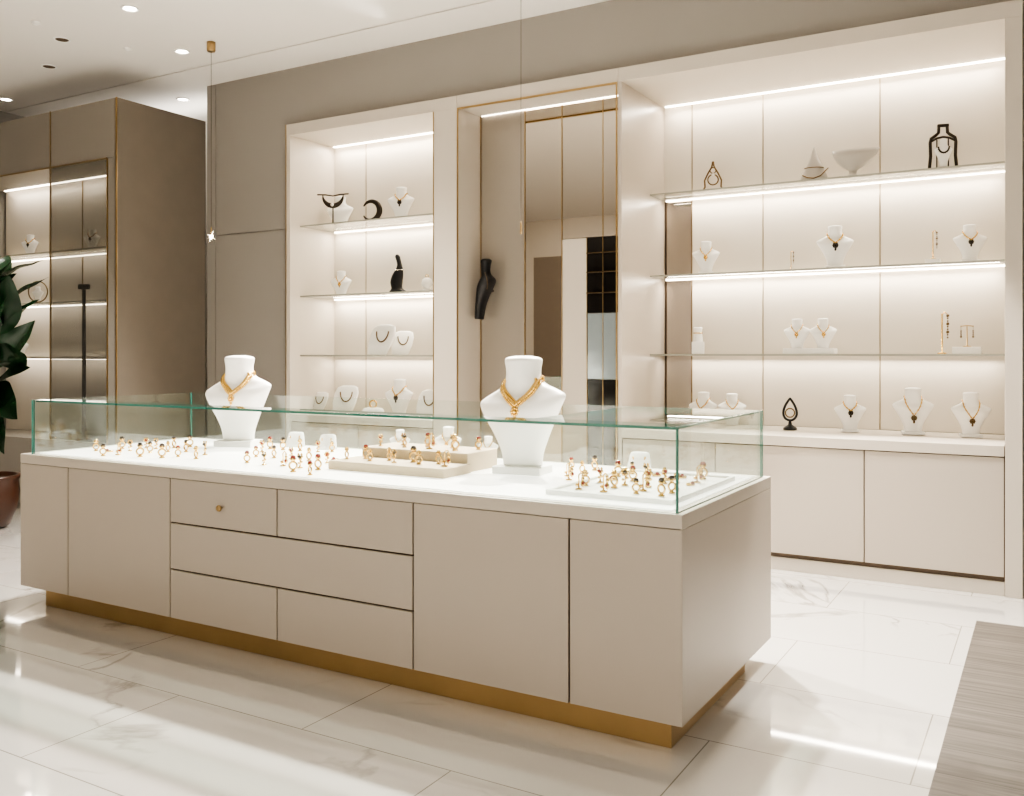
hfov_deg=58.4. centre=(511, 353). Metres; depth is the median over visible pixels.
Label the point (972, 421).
pendant
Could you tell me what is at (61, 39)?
recessed light
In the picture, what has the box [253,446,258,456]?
ring
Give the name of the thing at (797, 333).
bust
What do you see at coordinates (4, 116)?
wall
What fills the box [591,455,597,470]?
ring
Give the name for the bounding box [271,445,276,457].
ring
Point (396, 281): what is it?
bust
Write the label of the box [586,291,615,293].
shelf
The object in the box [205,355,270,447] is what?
bust
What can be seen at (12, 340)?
potted plant
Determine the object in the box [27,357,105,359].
glass shelf
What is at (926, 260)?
block
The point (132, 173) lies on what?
tall cabinet
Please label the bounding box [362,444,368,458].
ring
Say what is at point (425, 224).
glass shelf
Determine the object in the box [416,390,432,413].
board
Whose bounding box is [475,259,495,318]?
bust
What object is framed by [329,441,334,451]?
ring
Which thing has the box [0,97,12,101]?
recessed light
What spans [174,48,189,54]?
recessed light
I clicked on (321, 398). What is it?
board
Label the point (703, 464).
ring
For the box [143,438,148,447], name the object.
earring
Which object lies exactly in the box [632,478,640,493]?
ring
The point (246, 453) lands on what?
ring
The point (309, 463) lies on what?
ring
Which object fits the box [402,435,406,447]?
ring
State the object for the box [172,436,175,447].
ring
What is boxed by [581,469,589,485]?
ring
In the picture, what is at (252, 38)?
ceiling
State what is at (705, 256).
bust
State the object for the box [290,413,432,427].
countertop
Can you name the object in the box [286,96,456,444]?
display cabinet
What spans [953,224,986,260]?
bust
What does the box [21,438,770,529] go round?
countertop
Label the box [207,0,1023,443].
wall
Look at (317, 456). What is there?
ring
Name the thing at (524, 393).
bust
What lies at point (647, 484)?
earring
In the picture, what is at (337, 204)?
stand
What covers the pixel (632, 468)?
ring
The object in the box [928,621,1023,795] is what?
rug
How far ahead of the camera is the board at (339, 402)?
7.31 m
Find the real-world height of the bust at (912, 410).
0.275 m
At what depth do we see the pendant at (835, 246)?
5.65 m
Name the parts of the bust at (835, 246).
plate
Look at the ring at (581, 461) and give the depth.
3.77 m
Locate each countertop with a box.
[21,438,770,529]
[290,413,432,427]
[622,423,1004,456]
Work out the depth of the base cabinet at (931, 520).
5.03 m
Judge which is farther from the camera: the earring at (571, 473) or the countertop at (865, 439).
the countertop at (865, 439)
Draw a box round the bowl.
[832,147,879,179]
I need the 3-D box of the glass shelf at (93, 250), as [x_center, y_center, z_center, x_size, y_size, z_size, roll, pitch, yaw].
[-3.884,-0.861,7.918,2.086,0.018,0.288,0,0,30]
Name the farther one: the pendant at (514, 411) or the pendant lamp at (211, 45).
the pendant lamp at (211, 45)
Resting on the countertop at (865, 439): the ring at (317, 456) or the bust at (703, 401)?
the bust at (703, 401)
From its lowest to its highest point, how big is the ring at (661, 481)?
0.062 m
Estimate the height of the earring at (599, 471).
0.059 m
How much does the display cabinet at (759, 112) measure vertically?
3.062 m
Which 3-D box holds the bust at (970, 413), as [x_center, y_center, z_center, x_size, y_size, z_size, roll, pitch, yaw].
[2.602,0.344,5.198,0.208,0.255,0.099,0,0,22]
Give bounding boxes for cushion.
[286,432,304,446]
[317,434,336,449]
[627,451,650,469]
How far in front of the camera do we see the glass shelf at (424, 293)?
7.15 m
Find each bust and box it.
[21,234,38,252]
[21,343,27,353]
[83,229,100,247]
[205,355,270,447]
[327,196,352,228]
[330,271,351,293]
[385,379,412,412]
[388,187,413,221]
[389,254,405,291]
[389,429,409,442]
[435,426,461,445]
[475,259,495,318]
[478,436,497,448]
[480,356,565,475]
[689,392,716,425]
[692,241,719,272]
[718,393,745,424]
[784,319,809,347]
[809,318,836,347]
[816,225,853,267]
[834,395,865,431]
[892,387,933,434]
[951,392,990,437]
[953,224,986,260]
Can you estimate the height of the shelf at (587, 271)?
0.006 m
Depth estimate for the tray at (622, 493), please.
3.26 m
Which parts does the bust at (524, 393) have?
plate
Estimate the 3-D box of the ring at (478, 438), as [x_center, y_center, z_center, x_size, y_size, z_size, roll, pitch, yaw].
[-0.144,0.383,3.946,0.029,0.058,0.022,0,0,-44]
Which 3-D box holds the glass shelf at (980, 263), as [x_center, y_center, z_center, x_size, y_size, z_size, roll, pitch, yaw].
[1.919,-0.520,5.776,2.131,0.019,0.266,0,0,30]
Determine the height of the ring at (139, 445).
0.069 m
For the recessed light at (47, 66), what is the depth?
7.25 m
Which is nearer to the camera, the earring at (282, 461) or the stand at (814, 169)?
the earring at (282, 461)
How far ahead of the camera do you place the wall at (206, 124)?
9.08 m
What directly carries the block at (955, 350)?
on the glass shelf at (650, 354)
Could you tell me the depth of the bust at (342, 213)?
7.45 m
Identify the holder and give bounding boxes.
[421,274,432,289]
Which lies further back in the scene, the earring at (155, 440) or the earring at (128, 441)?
the earring at (155, 440)
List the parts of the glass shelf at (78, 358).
shelf panel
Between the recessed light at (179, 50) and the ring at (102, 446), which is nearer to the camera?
the ring at (102, 446)
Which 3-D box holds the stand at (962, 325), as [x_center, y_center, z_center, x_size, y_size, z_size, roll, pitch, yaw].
[2.650,-0.106,5.341,0.066,0.127,0.050,0,0,-15]
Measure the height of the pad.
0.116 m
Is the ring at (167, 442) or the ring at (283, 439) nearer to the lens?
the ring at (167, 442)
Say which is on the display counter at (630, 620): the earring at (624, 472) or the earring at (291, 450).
the earring at (291, 450)
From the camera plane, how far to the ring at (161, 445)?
4.33 m
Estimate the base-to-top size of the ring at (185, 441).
0.062 m
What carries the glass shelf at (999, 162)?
attached to the display cabinet at (759, 112)
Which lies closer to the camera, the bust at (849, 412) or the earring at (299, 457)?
the earring at (299, 457)
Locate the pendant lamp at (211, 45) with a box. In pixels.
[207,41,215,241]
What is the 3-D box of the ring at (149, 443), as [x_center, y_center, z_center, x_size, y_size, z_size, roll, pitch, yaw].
[-1.799,0.463,4.557,0.022,0.058,0.029,0,0,20]
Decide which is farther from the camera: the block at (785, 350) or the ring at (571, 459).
the block at (785, 350)
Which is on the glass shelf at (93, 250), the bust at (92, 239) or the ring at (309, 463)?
the bust at (92, 239)
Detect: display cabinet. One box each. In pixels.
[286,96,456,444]
[618,0,1023,598]
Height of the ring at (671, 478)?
0.061 m
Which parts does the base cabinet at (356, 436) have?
door, door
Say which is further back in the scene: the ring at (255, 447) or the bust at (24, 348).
the bust at (24, 348)
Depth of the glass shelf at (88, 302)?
7.82 m
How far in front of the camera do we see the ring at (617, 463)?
3.60 m
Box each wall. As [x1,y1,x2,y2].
[0,111,103,435]
[206,124,206,437]
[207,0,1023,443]
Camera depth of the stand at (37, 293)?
8.01 m
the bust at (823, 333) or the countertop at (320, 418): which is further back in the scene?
the countertop at (320, 418)
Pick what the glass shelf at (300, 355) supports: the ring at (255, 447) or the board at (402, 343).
the board at (402, 343)
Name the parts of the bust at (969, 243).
plate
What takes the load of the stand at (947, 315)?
on the glass shelf at (650, 354)
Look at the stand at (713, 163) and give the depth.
6.11 m
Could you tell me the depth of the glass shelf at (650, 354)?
5.61 m
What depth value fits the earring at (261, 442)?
4.60 m
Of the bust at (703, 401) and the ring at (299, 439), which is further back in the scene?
the bust at (703, 401)
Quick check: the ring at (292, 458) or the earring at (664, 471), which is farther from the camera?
the ring at (292, 458)
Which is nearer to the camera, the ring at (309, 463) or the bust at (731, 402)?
the ring at (309, 463)
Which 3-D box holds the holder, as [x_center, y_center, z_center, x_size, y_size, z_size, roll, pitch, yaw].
[-0.643,-0.535,6.940,0.086,0.138,0.086,0,0,19]
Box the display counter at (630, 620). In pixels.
[21,393,770,747]
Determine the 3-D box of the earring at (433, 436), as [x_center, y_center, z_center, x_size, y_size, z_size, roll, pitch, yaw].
[-0.352,0.376,3.979,0.041,0.071,0.028,0,0,-10]
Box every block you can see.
[783,348,836,353]
[925,259,940,262]
[952,347,981,353]
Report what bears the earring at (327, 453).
on the display counter at (630, 620)
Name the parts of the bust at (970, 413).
plate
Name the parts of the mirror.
brass frame, panel, satin panel, brass frame, mirror panel, satin panel, mirror panel, dark panel, dark panel, blue panel, brass frame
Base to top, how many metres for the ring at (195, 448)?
0.064 m
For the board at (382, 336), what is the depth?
7.09 m
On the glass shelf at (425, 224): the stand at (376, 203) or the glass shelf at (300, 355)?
the stand at (376, 203)
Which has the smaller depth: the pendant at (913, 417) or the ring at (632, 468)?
the ring at (632, 468)
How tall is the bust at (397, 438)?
0.122 m
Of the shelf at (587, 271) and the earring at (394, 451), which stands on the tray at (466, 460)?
the earring at (394, 451)
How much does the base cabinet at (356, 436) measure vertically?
0.720 m
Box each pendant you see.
[227,395,233,405]
[510,407,518,416]
[832,243,838,250]
[911,415,916,422]
[969,418,975,426]
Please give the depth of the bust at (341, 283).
7.35 m
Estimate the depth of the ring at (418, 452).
3.76 m
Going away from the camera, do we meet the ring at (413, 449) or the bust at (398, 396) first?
the ring at (413, 449)
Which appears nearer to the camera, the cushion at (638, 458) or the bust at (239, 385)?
the cushion at (638, 458)
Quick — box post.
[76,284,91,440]
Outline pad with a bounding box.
[362,400,383,411]
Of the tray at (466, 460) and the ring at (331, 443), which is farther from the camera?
the ring at (331, 443)
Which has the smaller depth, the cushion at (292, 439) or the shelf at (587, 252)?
the cushion at (292, 439)
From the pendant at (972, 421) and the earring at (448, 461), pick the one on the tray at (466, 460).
the earring at (448, 461)
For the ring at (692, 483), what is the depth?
3.34 m
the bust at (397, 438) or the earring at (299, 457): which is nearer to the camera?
the earring at (299, 457)
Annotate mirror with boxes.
[457,68,617,465]
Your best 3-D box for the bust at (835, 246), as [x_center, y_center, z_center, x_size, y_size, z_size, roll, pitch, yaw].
[2.004,-0.665,5.688,0.218,0.266,0.106,0,0,16]
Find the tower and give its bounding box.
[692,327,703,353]
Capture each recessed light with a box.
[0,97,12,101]
[41,64,56,68]
[53,36,70,42]
[120,5,139,11]
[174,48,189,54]
[176,97,189,101]
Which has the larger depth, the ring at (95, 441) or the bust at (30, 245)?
the bust at (30, 245)
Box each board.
[313,392,327,409]
[333,385,358,410]
[368,324,395,354]
[391,331,413,354]
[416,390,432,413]
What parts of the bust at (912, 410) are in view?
plate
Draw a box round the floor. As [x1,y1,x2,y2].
[0,502,1023,795]
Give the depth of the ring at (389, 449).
3.90 m
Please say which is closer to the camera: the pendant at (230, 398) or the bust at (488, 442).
the bust at (488, 442)
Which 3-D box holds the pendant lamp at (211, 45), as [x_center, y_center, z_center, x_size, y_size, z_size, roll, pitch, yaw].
[-2.200,-1.549,6.705,0.063,1.462,0.063,0,0,-15]
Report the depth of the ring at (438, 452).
3.77 m
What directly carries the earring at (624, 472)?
on the tray at (622, 493)
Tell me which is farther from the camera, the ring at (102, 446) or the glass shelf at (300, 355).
the glass shelf at (300, 355)
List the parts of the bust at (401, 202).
plate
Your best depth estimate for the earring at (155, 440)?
4.75 m
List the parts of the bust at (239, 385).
plate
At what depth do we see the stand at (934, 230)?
5.43 m
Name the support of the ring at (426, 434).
on the tray at (466, 460)
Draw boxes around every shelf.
[0,246,105,261]
[21,299,105,307]
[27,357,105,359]
[300,213,432,232]
[300,290,432,300]
[300,355,432,356]
[586,251,615,253]
[586,270,615,272]
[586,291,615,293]
[650,161,1004,201]
[650,259,1004,280]
[650,354,1004,355]
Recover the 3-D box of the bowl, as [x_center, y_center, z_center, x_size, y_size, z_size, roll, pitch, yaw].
[2.120,-1.171,5.656,0.281,0.179,0.087,0,0,25]
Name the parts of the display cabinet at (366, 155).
panel, panel, panel, brass trim, panel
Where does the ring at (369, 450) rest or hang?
on the tray at (466, 460)
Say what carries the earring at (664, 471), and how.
on the tray at (622, 493)
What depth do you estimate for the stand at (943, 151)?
5.39 m
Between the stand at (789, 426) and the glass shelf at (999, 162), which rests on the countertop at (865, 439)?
the stand at (789, 426)
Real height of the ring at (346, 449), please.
0.054 m
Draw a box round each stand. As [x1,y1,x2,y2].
[28,281,47,302]
[317,193,348,224]
[363,199,381,223]
[702,161,723,192]
[782,398,797,429]
[800,147,828,183]
[926,124,959,171]
[930,230,937,258]
[937,312,948,353]
[960,325,973,346]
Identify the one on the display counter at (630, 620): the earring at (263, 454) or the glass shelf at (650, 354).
the earring at (263, 454)
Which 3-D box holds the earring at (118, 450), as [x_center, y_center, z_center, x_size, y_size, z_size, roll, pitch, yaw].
[-1.914,0.459,4.465,0.038,0.066,0.026,0,0,25]
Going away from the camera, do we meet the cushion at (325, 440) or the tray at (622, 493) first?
the tray at (622, 493)
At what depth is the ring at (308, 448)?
4.21 m
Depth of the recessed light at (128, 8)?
6.04 m
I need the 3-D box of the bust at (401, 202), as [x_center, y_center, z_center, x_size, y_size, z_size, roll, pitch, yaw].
[-0.855,-1.157,7.064,0.214,0.261,0.104,0,0,10]
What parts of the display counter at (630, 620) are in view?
door, glass pane, door, knob, drawer, drawer, drawer, drawer, drawer, glass pane, glass, door, glass pane, door, glass, glass pane, panel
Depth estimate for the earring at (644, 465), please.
3.52 m
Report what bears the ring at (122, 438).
on the display counter at (630, 620)
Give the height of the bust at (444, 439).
0.150 m
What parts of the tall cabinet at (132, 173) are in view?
brass trim, brass trim, panel, glass door, brass trim, brass trim, panel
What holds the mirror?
on the floor
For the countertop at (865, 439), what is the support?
on the base cabinet at (931, 520)
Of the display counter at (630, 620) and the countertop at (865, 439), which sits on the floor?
the display counter at (630, 620)
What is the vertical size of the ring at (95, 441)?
0.060 m
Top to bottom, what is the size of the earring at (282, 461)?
0.067 m
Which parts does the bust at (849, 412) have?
plate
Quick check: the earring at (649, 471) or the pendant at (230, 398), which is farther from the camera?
the pendant at (230, 398)
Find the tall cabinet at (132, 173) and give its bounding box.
[0,97,205,502]
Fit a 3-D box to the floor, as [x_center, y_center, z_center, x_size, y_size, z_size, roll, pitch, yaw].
[-1.006,1.300,3.720,11.700,0.100,10.600,0,0,30]
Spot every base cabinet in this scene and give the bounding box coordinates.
[291,421,432,448]
[623,438,1004,595]
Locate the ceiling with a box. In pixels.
[0,0,609,123]
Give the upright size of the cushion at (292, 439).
0.076 m
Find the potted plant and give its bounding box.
[0,256,43,527]
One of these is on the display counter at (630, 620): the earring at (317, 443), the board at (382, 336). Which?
the earring at (317, 443)
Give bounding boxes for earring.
[115,442,121,454]
[127,439,132,450]
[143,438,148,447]
[153,438,158,448]
[202,441,207,454]
[259,440,264,451]
[261,452,266,464]
[280,451,287,465]
[288,447,293,455]
[297,453,302,467]
[315,441,320,451]
[324,451,329,462]
[378,434,382,445]
[391,449,396,462]
[426,433,434,448]
[441,450,450,466]
[566,463,573,479]
[575,472,584,489]
[597,467,602,482]
[600,473,608,492]
[620,467,628,485]
[640,472,649,491]
[643,463,649,479]
[643,468,652,486]
[662,467,667,483]
[693,465,703,482]
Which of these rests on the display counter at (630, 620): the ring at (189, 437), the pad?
the ring at (189, 437)
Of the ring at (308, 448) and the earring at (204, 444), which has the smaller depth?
the ring at (308, 448)
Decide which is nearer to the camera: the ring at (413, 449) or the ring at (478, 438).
the ring at (413, 449)
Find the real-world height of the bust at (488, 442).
0.112 m
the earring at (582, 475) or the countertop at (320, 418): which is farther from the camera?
the countertop at (320, 418)
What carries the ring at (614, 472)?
on the tray at (622, 493)
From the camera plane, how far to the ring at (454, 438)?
3.91 m
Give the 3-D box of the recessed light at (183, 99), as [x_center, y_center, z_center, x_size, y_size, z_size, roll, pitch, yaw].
[-2.942,-2.277,8.199,0.118,0.014,0.118,0,0,30]
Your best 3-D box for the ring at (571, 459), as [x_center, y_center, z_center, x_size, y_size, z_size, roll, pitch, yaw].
[0.252,0.464,3.887,0.027,0.055,0.021,0,0,9]
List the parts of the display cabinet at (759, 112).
panel, panel, panel, panel, panel, panel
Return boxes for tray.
[328,442,496,478]
[545,469,734,505]
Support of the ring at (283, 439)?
on the display counter at (630, 620)
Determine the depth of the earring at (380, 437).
4.11 m
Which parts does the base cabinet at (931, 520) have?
door, door, door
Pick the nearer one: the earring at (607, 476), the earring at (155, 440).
the earring at (607, 476)
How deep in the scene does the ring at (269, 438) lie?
4.74 m
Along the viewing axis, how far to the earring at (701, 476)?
3.43 m
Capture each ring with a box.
[92,439,99,450]
[99,444,106,455]
[119,436,125,448]
[136,442,143,456]
[147,441,152,452]
[157,443,166,457]
[165,441,170,451]
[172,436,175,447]
[175,445,180,456]
[183,440,188,451]
[187,435,193,446]
[193,446,198,458]
[243,450,250,462]
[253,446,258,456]
[267,436,272,448]
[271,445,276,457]
[280,437,285,449]
[288,455,297,471]
[298,438,301,450]
[306,447,311,460]
[307,461,312,474]
[314,454,321,469]
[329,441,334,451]
[344,447,348,458]
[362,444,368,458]
[366,449,372,460]
[387,447,391,460]
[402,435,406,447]
[409,446,417,462]
[415,450,422,464]
[424,433,430,446]
[435,450,441,464]
[450,435,459,450]
[475,436,481,449]
[568,457,574,469]
[579,460,584,472]
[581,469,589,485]
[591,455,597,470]
[610,469,617,487]
[614,460,621,476]
[628,465,636,481]
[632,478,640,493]
[657,478,665,496]
[667,475,675,493]
[686,481,694,485]
[698,461,707,479]

